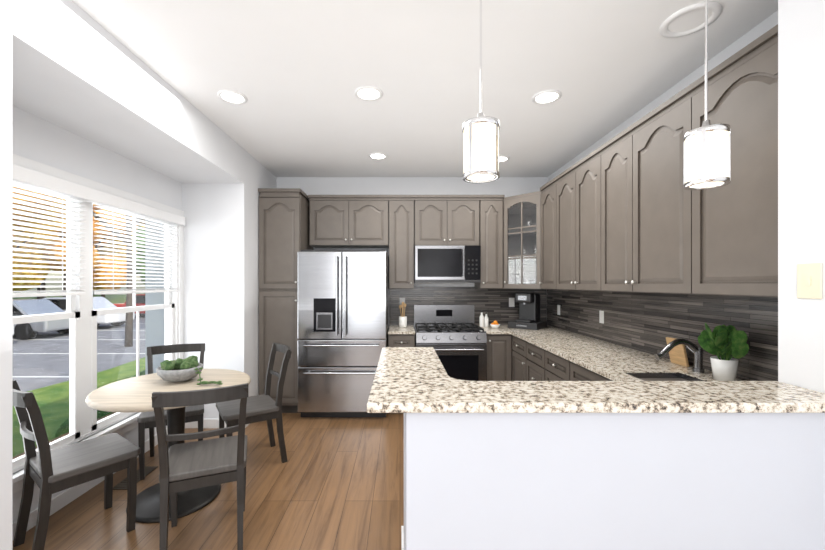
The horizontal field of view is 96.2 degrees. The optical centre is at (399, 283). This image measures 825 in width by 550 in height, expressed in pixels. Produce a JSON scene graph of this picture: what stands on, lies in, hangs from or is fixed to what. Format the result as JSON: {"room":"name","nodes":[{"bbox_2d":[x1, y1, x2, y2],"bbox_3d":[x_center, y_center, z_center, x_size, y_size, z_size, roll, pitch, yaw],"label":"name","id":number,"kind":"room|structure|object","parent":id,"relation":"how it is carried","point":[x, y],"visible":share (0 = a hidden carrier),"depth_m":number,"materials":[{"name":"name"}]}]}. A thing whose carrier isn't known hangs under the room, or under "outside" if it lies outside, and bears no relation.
{"room":"kitchen","nodes":[
{"label":"kitchen","id":0,"kind":"room"},
{"bbox_2d":[0,0,11,549],"bbox_3d":[-1.610,0.045,-0.310,0.120,2.770,3.580,0,0,0],"label":"wall","id":1,"kind":"structure","parent":0,"point":[5,274],"depth_m":1.46,"materials":[{"name":"white paint"}]},
{"bbox_2d":[12,105,181,522],"bbox_3d":[-2.230,0.215,2.580,0.120,2.430,2.200,0,0,0],"label":"wall","id":2,"kind":"structure","parent":0,"point":[37,139],"depth_m":2.54,"materials":[{"name":"white paint"}]},
{"bbox_2d":[12,428,167,540],"bbox_3d":[-2.164,1.385,2.580,0.012,0.090,2.200,0,0,0],"label":"baseboard","id":3,"kind":"structure","parent":2,"relation":"attached to","point":[64,498],"depth_m":2.39,"materials":[{"name":"grey paint"}]},
{"bbox_2d":[12,153,184,493],"bbox_3d":[-2.205,0.223,2.590,0.170,1.895,2.250,0,0,0],"label":"window","id":4,"kind":"structure","parent":2,"relation":"in","point":[81,195],"depth_m":2.59,"materials":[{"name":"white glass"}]},
{"bbox_2d":[12,0,243,182],"bbox_3d":[-1.920,-1.170,2.580,0.740,0.340,2.200,0,0,0],"label":"ceiling beam","id":5,"kind":"structure","parent":0,"point":[77,70],"depth_m":2.13,"materials":[{"name":"white paint"}]},
{"bbox_2d":[182,183,231,418],"bbox_3d":[-1.980,0.215,3.740,0.620,2.430,0.120,0,0,0],"label":"wall","id":6,"kind":"structure","parent":0,"point":[207,208],"depth_m":3.68,"materials":[{"name":"white paint"}]},
{"bbox_2d":[185,419,246,427],"bbox_3d":[-1.839,1.385,3.674,0.602,0.090,0.012,0,0,0],"label":"baseboard","id":7,"kind":"structure","parent":6,"relation":"attached to","point":[207,423],"depth_m":3.67,"materials":[{"name":"white paint"}]},
{"bbox_2d":[12,412,403,549],"bbox_3d":[0.000,1.460,1.335,6.400,0.060,6.870,0,0,0],"label":"floor","id":8,"kind":"structure","parent":0,"point":[334,483],"depth_m":2.42,"materials":[{"name":"brown wood"}]},
{"bbox_2d":[12,379,140,549],"bbox_3d":[-1.843,0.979,2.082,0.431,0.908,0.535,0,0,36],"label":"chair","id":9,"kind":"object","parent":8,"relation":"on","point":[48,471],"visible":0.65,"depth_m":2.03,"materials":[{"name":"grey wood"}]},
{"bbox_2d":[113,466,157,489],"bbox_3d":[-1.950,1.425,2.730,0.120,0.009,0.320,0,0,0],"label":"floor vent","id":10,"kind":"object","parent":8,"relation":"in","point":[121,485],"visible":0.52,"depth_m":2.69,"materials":[{"name":"metal"}]},
{"bbox_2d":[85,369,250,522],"bbox_3d":[-1.500,1.049,2.480,0.930,0.762,0.930,0,0,0],"label":"pedestal dining table","id":11,"kind":"object","parent":8,"relation":"on","point":[133,394],"visible":0.5,"depth_m":2.39,"materials":[{"name":"beige wood"}]},
{"bbox_2d":[156,355,222,384],"bbox_3d":[-1.408,0.585,2.546,0.504,0.163,0.307,0,0,0],"label":"bowl","id":12,"kind":"object","parent":11,"relation":"on","point":[183,370],"visible":1,"depth_m":2.47,"materials":[{"name":"white ceramic"}]},
{"bbox_2d":[137,343,204,479],"bbox_3d":[-1.821,0.979,2.992,0.431,0.908,0.535,0,0,-27],"label":"chair","id":13,"kind":"object","parent":8,"relation":"on","point":[146,420],"visible":0.58,"depth_m":2.87,"materials":[{"name":"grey wood"}]},
{"bbox_2d":[151,383,247,549],"bbox_3d":[-1.082,0.979,2.066,0.431,0.908,0.535,0,0,-23],"label":"chair","id":14,"kind":"object","parent":8,"relation":"on","point":[197,464],"visible":1,"depth_m":1.93,"materials":[{"name":"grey wood"}]},
{"bbox_2d":[216,343,291,462],"bbox_3d":[-1.181,0.979,3.016,0.535,0.908,0.431,0,0,-34],"label":"chair","id":15,"kind":"object","parent":8,"relation":"on","point":[265,406],"visible":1,"depth_m":2.94,"materials":[{"name":"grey wood"}]},
{"bbox_2d":[259,192,313,412],"bbox_3d":[-1.316,0.230,4.339,0.462,2.400,0.617,0,0,0],"label":"tall cabinet","id":16,"kind":"object","parent":8,"relation":"on","point":[284,217],"depth_m":4.03,"materials":[{"name":"beige paint"}]},
{"bbox_2d":[298,250,388,416],"bbox_3d":[-0.609,0.532,4.229,0.937,1.795,0.830,0,0,0],"label":"refrigerator","id":17,"kind":"object","parent":8,"relation":"on","point":[343,312],"visible":0.88,"depth_m":3.88,"materials":[{"name":"silver metal"}]},
{"bbox_2d":[388,328,414,346],"bbox_3d":[0.017,0.989,4.333,0.295,0.883,0.628,0,0,0],"label":"base cabinet","id":18,"kind":"object","parent":8,"relation":"on","point":[393,341],"depth_m":4.02,"materials":[{"name":"beige paint"}]},
{"bbox_2d":[388,324,413,335],"bbox_3d":[0.017,0.530,4.324,0.295,0.030,0.647,0,0,0],"label":"countertop","id":19,"kind":"structure","parent":18,"relation":"on","point":[395,330],"depth_m":4.10,"materials":[{"name":"beige stone"}]},
{"bbox_2d":[399,302,406,327],"bbox_3d":[0.035,0.361,4.410,0.097,0.306,0.096,0,0,0],"label":"utensil crock","id":20,"kind":"object","parent":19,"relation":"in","point":[402,321],"visible":1,"depth_m":4.39,"materials":[{"name":"white ceramic"}]},
{"bbox_2d":[414,305,486,380],"bbox_3d":[0.550,0.845,4.259,0.756,1.170,0.753,0,0,0],"label":"gas range","id":21,"kind":"object","parent":8,"relation":"on","point":[454,337],"visible":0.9,"depth_m":3.95,"materials":[{"name":"silver metal"}]},
{"bbox_2d":[486,336,509,379],"bbox_3d":[1.075,0.989,4.333,0.280,0.883,0.628,0,0,0],"label":"base cabinet","id":22,"kind":"object","parent":8,"relation":"on","point":[498,347],"depth_m":4.02,"materials":[{"name":"beige paint"}]},
{"bbox_2d":[476,324,565,335],"bbox_3d":[1.391,0.530,4.324,0.912,0.030,0.647,0,0,0],"label":"countertop","id":23,"kind":"structure","parent":22,"relation":"on","point":[503,330],"depth_m":4.10,"materials":[{"name":"beige stone"}]},
{"bbox_2d":[479,310,483,326],"bbox_3d":[0.985,0.413,4.459,0.056,0.202,0.058,0,0,0],"label":"soap bottle","id":24,"kind":"object","parent":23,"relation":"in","point":[481,320],"visible":0.98,"depth_m":4.44,"materials":[{"name":"white ceramic"}]},
{"bbox_2d":[484,312,488,326],"bbox_3d":[1.045,0.423,4.479,0.056,0.182,0.058,0,0,0],"label":"soap bottle","id":25,"kind":"object","parent":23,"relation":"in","point":[486,321],"visible":1,"depth_m":4.46,"materials":[{"name":"white ceramic"}]},
{"bbox_2d":[490,321,499,327],"bbox_3d":[1.110,0.470,4.320,0.120,0.088,0.120,0,0,0],"label":"bowl","id":26,"kind":"object","parent":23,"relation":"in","point":[494,324],"visible":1,"depth_m":4.29,"materials":[{"name":"white ceramic"}]},
{"bbox_2d":[508,293,546,329],"bbox_3d":[1.497,0.309,4.347,0.340,0.410,0.348,0,0,40],"label":"coffee maker","id":27,"kind":"object","parent":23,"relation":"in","point":[529,311],"visible":1,"depth_m":4.28,"materials":[{"name":"black plastic"}]},
{"bbox_2d":[510,332,753,380],"bbox_3d":[1.523,0.530,2.651,0.647,0.030,2.698,0,0,0],"label":"countertop","id":28,"kind":"structure","parent":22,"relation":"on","point":[612,361],"depth_m":2.66,"materials":[{"name":"beige stone"}]},
{"bbox_2d":[630,372,713,380],"bbox_3d":[1.470,0.625,1.960,0.336,0.211,0.396,0,0,0],"label":"sink","id":29,"kind":"object","parent":28,"relation":"in","point":[652,376],"depth_m":2.15,"materials":[{"name":"black metal"}]},
{"bbox_2d":[666,337,688,366],"bbox_3d":[1.767,0.431,2.360,0.049,0.168,0.140,0,0,0],"label":"cutting board","id":30,"kind":"object","parent":28,"relation":"on","point":[678,354],"visible":0.71,"depth_m":2.34,"materials":[{"name":"brown wood"}]},
{"bbox_2d":[650,336,709,371],"bbox_3d":[1.633,0.416,2.197,0.289,0.195,0.122,0,0,0],"label":"faucet","id":31,"kind":"object","parent":28,"relation":"on","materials":[{"name":"silver metal"}]},
{"bbox_2d":[698,323,748,380],"bbox_3d":[1.697,0.362,1.966,0.192,0.304,0.254,0,0,0],"label":"potted plant","id":32,"kind":"object","parent":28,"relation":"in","point":[724,342],"visible":1,"depth_m":1.94,"materials":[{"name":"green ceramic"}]},
{"bbox_2d":[510,336,525,379],"bbox_3d":[1.534,0.989,3.810,0.627,0.883,0.461,0,0,0],"label":"base cabinet","id":33,"kind":"object","parent":8,"relation":"on","point":[517,347],"depth_m":3.84,"materials":[{"name":"beige paint"}]},
{"bbox_2d":[526,344,541,379],"bbox_3d":[1.534,0.989,3.349,0.627,0.883,0.460,0,0,0],"label":"base cabinet","id":34,"kind":"object","parent":8,"relation":"on","point":[533,355],"depth_m":3.38,"materials":[{"name":"beige paint"}]},
{"bbox_2d":[542,348,565,379],"bbox_3d":[1.534,0.989,2.890,0.627,0.883,0.459,0,0,0],"label":"base cabinet","id":35,"kind":"object","parent":8,"relation":"on","point":[553,367],"depth_m":2.96,"materials":[{"name":"beige paint"}]},
{"bbox_2d":[566,360,605,379],"bbox_3d":[1.534,0.989,2.305,0.627,0.883,0.710,0,0,0],"label":"base cabinet","id":36,"kind":"object","parent":8,"relation":"on","point":[573,372],"depth_m":2.53,"materials":[{"name":"beige paint"}]},
{"bbox_2d":[487,380,629,380],"bbox_3d":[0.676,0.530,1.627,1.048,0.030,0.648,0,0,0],"label":"countertop","id":37,"kind":"structure","parent":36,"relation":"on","point":[487,380],"depth_m":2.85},
{"bbox_2d":[232,150,276,396],"bbox_3d":[-1.610,0.045,4.165,0.120,2.770,0.970,0,0,0],"label":"wall","id":38,"kind":"structure","parent":0,"point":[245,274],"depth_m":3.76,"materials":[{"name":"white paint"}]},
{"bbox_2d":[145,177,546,374],"bbox_3d":[0.000,0.045,4.710,6.400,2.770,0.120,0,0,0],"label":"wall","id":39,"kind":"structure","parent":0,"point":[505,186],"depth_m":4.65,"materials":[{"name":"white paint"}]},
{"bbox_2d":[306,196,349,247],"bbox_3d":[-0.829,-0.730,4.484,0.462,0.560,0.327,0,0,0],"label":"upper cabinet","id":40,"kind":"object","parent":39,"relation":"attached to","point":[329,215],"depth_m":4.32,"materials":[{"name":"beige paint"}]},
{"bbox_2d":[350,196,389,247],"bbox_3d":[-0.366,-0.730,4.484,0.463,0.560,0.327,0,0,0],"label":"upper cabinet","id":41,"kind":"object","parent":39,"relation":"attached to","point":[369,215],"depth_m":4.32,"materials":[{"name":"beige paint"}]},
{"bbox_2d":[389,196,413,291],"bbox_3d":[0.017,-0.478,4.484,0.295,1.065,0.327,0,0,0],"label":"upper cabinet","id":42,"kind":"object","parent":39,"relation":"attached to","point":[401,250],"depth_m":4.32,"materials":[{"name":"beige paint"}]},
{"bbox_2d":[414,196,449,246],"bbox_3d":[0.360,-0.728,4.484,0.380,0.565,0.327,0,0,0],"label":"upper cabinet","id":43,"kind":"object","parent":39,"relation":"attached to","point":[431,213],"depth_m":4.32,"materials":[{"name":"beige paint"}]},
{"bbox_2d":[414,246,480,282],"bbox_3d":[0.550,-0.229,4.418,0.756,0.424,0.435,0,0,0],"label":"over-the-range microwave","id":44,"kind":"object","parent":43,"relation":"attached to","point":[447,264],"visible":0.98,"depth_m":4.25,"materials":[{"name":"silver metal"}]},
{"bbox_2d":[450,196,477,245],"bbox_3d":[0.740,-0.728,4.484,0.380,0.565,0.327,0,0,0],"label":"upper cabinet","id":45,"kind":"object","parent":39,"relation":"attached to","point":[463,209],"depth_m":4.32,"materials":[{"name":"beige paint"}]},
{"bbox_2d":[474,196,509,291],"bbox_3d":[1.097,-0.478,4.466,0.324,1.065,0.363,0,0,0],"label":"upper cabinet","id":46,"kind":"object","parent":39,"relation":"attached to","point":[489,207],"depth_m":4.32,"materials":[{"name":"beige paint"}]},
{"bbox_2d":[72,0,777,176],"bbox_3d":[0.000,-1.380,1.335,6.400,0.080,6.870,0,0,0],"label":"ceiling","id":47,"kind":"structure","parent":0,"point":[297,73],"depth_m":2.29,"materials":[{"name":"white paint"}]},
{"bbox_2d":[217,90,247,104],"bbox_3d":[-1.201,-1.335,2.650,0.199,0.009,0.199,0,0,-45],"label":"recessed light","id":48,"kind":"object","parent":47,"relation":"in","point":[229,96],"depth_m":2.64,"materials":[{"name":"white paint"}]},
{"bbox_2d":[354,86,382,100],"bbox_3d":[-0.220,-1.335,2.601,0.199,0.009,0.199,0,0,-45],"label":"recessed light","id":49,"kind":"object","parent":47,"relation":"in","point":[366,93],"depth_m":2.59,"materials":[{"name":"white paint"}]},
{"bbox_2d":[368,153,387,159],"bbox_3d":[-0.230,-1.335,3.871,0.199,0.009,0.199,0,0,-45],"label":"recessed light","id":50,"kind":"object","parent":47,"relation":"in","point":[378,156],"depth_m":3.87,"materials":[{"name":"white paint"}]},
{"bbox_2d":[463,0,499,182],"bbox_3d":[0.330,-0.885,1.510,0.148,0.908,0.148,0,0,0],"label":"pendant light","id":51,"kind":"object","parent":47,"relation":"hanging from","point":[480,147],"visible":1,"depth_m":1.45,"materials":[{"name":"white glass"}]},
{"bbox_2d":[499,156,509,161],"bbox_3d":[1.071,-1.335,3.961,0.199,0.009,0.199,0,0,-45],"label":"recessed light","id":52,"kind":"object","parent":47,"relation":"in","point":[501,158],"depth_m":3.94,"materials":[{"name":"white paint"}]},
{"bbox_2d":[532,90,561,104],"bbox_3d":[1.050,-1.335,2.650,0.199,0.009,0.199,0,0,-45],"label":"recessed light","id":53,"kind":"object","parent":47,"relation":"in","point":[547,96],"depth_m":2.64,"materials":[{"name":"white paint"}]},
{"bbox_2d":[659,2,721,37],"bbox_3d":[1.470,-1.333,1.881,0.249,0.014,0.249,0,0,-39],"label":"recessed light","id":54,"kind":"object","parent":47,"relation":"in","point":[688,20],"depth_m":1.87,"materials":[{"name":"white paint"}]},
{"bbox_2d":[683,0,730,189],"bbox_3d":[1.250,-0.870,1.510,0.148,0.938,0.148,0,0,0],"label":"pendant light","id":55,"kind":"object","parent":47,"relation":"hanging from","point":[706,154],"visible":1,"depth_m":1.46,"materials":[{"name":"white glass"}]},
{"bbox_2d":[502,192,537,283],"bbox_3d":[1.374,-0.487,4.169,0.323,0.973,0.323,0,0,0],"label":"upper cabinet","id":56,"kind":"object","parent":0,"relation":"attached to","point":[519,212],"depth_m":4.32,"materials":[{"name":"beige paint"}]},
{"bbox_2d":[404,413,824,549],"bbox_3d":[0.710,0.910,1.225,1.380,1.040,0.150,0,0,0],"label":"wall","id":57,"kind":"structure","parent":0,"point":[614,481],"depth_m":1.13,"materials":[{"name":"paint"}]},
{"bbox_2d":[401,526,403,549],"bbox_3d":[0.014,1.385,1.615,0.012,0.090,0.870,0,0,0],"label":"baseboard","id":58,"kind":"structure","parent":57,"relation":"attached to","point":[402,527],"depth_m":1.97,"materials":[{"name":"white paint"}]},
{"bbox_2d":[367,347,824,412],"bbox_3d":[0.648,0.373,1.605,1.496,0.030,0.990,0,0,0],"label":"bar","id":59,"kind":"object","parent":57,"relation":"on","point":[412,380],"visible":1,"depth_m":1.20,"materials":[{"name":"beige stone"}]},
{"bbox_2d":[547,11,777,182],"bbox_3d":[1.910,0.045,3.010,0.120,2.770,3.280,0,0,0],"label":"wall","id":60,"kind":"structure","parent":0,"point":[757,31],"depth_m":2.40,"materials":[{"name":"white paint"}]},
{"bbox_2d":[534,180,553,291],"bbox_3d":[1.668,-0.478,3.827,0.357,1.065,0.453,0,0,0],"label":"upper cabinet","id":61,"kind":"object","parent":60,"relation":"attached to","point":[545,195],"depth_m":3.87,"materials":[{"name":"beige paint"}]},
{"bbox_2d":[554,168,573,291],"bbox_3d":[1.683,-0.478,3.401,0.327,1.065,0.400,0,0,0],"label":"upper cabinet","id":62,"kind":"object","parent":60,"relation":"attached to","point":[564,184],"depth_m":3.43,"materials":[{"name":"beige paint"}]},
{"bbox_2d":[574,152,597,291],"bbox_3d":[1.683,-0.478,3.000,0.327,1.065,0.400,0,0,0],"label":"upper cabinet","id":63,"kind":"object","parent":60,"relation":"attached to","point":[586,171],"depth_m":3.02,"materials":[{"name":"beige paint"}]},
{"bbox_2d":[598,128,629,295],"bbox_3d":[1.683,-0.478,2.611,0.327,1.065,0.380,0,0,0],"label":"upper cabinet","id":64,"kind":"object","parent":60,"relation":"attached to","point":[624,254],"depth_m":2.63,"materials":[{"name":"beige paint"}]},
{"bbox_2d":[630,92,685,295],"bbox_3d":[1.683,-0.478,2.175,0.327,1.065,0.490,0,0,0],"label":"upper cabinet","id":65,"kind":"object","parent":60,"relation":"attached to","point":[657,193],"depth_m":2.18,"materials":[{"name":"beige paint"}]},
{"bbox_2d":[686,28,777,299],"bbox_3d":[1.683,-0.478,1.652,0.327,1.065,0.556,0,0,0],"label":"upper cabinet","id":66,"kind":"object","parent":60,"relation":"attached to","point":[732,228],"depth_m":1.66,"materials":[{"name":"beige paint"}]},
{"bbox_2d":[778,0,824,392],"bbox_3d":[2.300,0.045,-0.365,1.800,2.770,3.470,0,0,0],"label":"wall","id":67,"kind":"structure","parent":0,"point":[801,166],"depth_m":1.29,"materials":[{"name":"white paint"}]},
{"bbox_2d":[797,263,821,298],"bbox_3d":[1.395,-0.010,1.262,0.010,0.120,0.075,0,0,0],"label":"switch plate","id":68,"kind":"object","parent":67,"relation":"attached to","point":[809,280],"visible":1,"depth_m":1.26,"materials":[{"name":"beige plastic"}]},
{"label":"outside","id":69,"kind":"structure","parent":0,"visible":0},
{"bbox_2d":[12,295,144,456],"bbox_3d":[-41.150,2.055,15.000,77.700,0.050,110.000,0,0,0],"label":"ground","id":70,"kind":"structure","parent":69,"point":[64,372],"depth_m":9.22,"materials":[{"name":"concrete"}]},
{"bbox_2d":[12,186,57,239],"bbox_3d":[-21.867,-2.487,17.892,6.443,9.042,6.178,0,0,0],"label":"tree","id":71,"kind":"object","parent":70,"relation":"on","point":[13,235],"depth_m":19.23,"materials":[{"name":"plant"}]},
{"bbox_2d":[12,198,65,290],"bbox_3d":[-23.529,-2.304,22.766,6.128,8.677,6.119,0,0,0],"label":"tree","id":72,"kind":"object","parent":70,"relation":"on","point":[28,268],"depth_m":22.07,"materials":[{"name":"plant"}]},
{"bbox_2d":[12,299,68,339],"bbox_3d":[-15.000,1.320,14.300,4.300,1.420,1.800,0,0,0],"label":"car","id":73,"kind":"object","parent":70,"relation":"on","point":[32,309],"depth_m":13.72,"materials":[{"name":"paint"}]},
{"bbox_2d":[38,278,45,298],"bbox_3d":[-28.065,-5.094,27.523,8.782,14.254,8.355,0,0,0],"label":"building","id":74,"kind":"structure","parent":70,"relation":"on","point":[42,288],"depth_m":28.28,"materials":[{"name":"white"}]},
{"bbox_2d":[43,297,134,327],"bbox_3d":[-15.000,1.320,17.100,4.300,1.420,1.800,0,0,0],"label":"car","id":75,"kind":"object","parent":70,"relation":"on","point":[59,301],"depth_m":16.72,"materials":[{"name":"paint"}]},
{"bbox_2d":[42,204,137,289],"bbox_3d":[-21.592,-2.453,25.320,6.031,8.975,6.056,0,0,0],"label":"tree","id":76,"kind":"object","parent":70,"relation":"on","point":[94,255],"depth_m":25.09,"materials":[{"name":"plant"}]},
{"bbox_2d":[55,370,144,437],"bbox_3d":[-3.751,1.606,7.051,1.764,1.123,6.366,0,0,0],"label":"bushes","id":77,"kind":"object","parent":70,"relation":"on","point":[63,426],"depth_m":4.07,"materials":[{"name":"green plant"}]},
{"bbox_2d":[97,235,136,297],"bbox_3d":[-23.207,-3.029,28.705,6.510,10.125,5.648,0,0,0],"label":"tree","id":78,"kind":"object","parent":70,"relation":"on","point":[99,250],"depth_m":28.54,"materials":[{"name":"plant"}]},
{"bbox_2d":[93,211,142,346],"bbox_3d":[-8.297,-3.062,12.110,5.754,10.190,6.605,0,0,0],"label":"tree","id":79,"kind":"object","parent":70,"relation":"on","point":[127,335],"depth_m":11.94,"materials":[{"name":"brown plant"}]},
{"bbox_2d":[114,294,144,315],"bbox_3d":[-15.000,1.320,22.600,4.300,1.420,1.800,0,0,0],"label":"car","id":80,"kind":"object","parent":70,"relation":"on","point":[139,302],"depth_m":21.81,"materials":[{"name":"paint"}]},
{"bbox_2d":[132,226,144,283],"bbox_3d":[-21.132,-2.119,32.703,5.246,8.307,6.001,0,0,0],"label":"tree","id":81,"kind":"object","parent":70,"relation":"on","point":[143,280],"depth_m":30.90,"materials":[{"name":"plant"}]}
]}

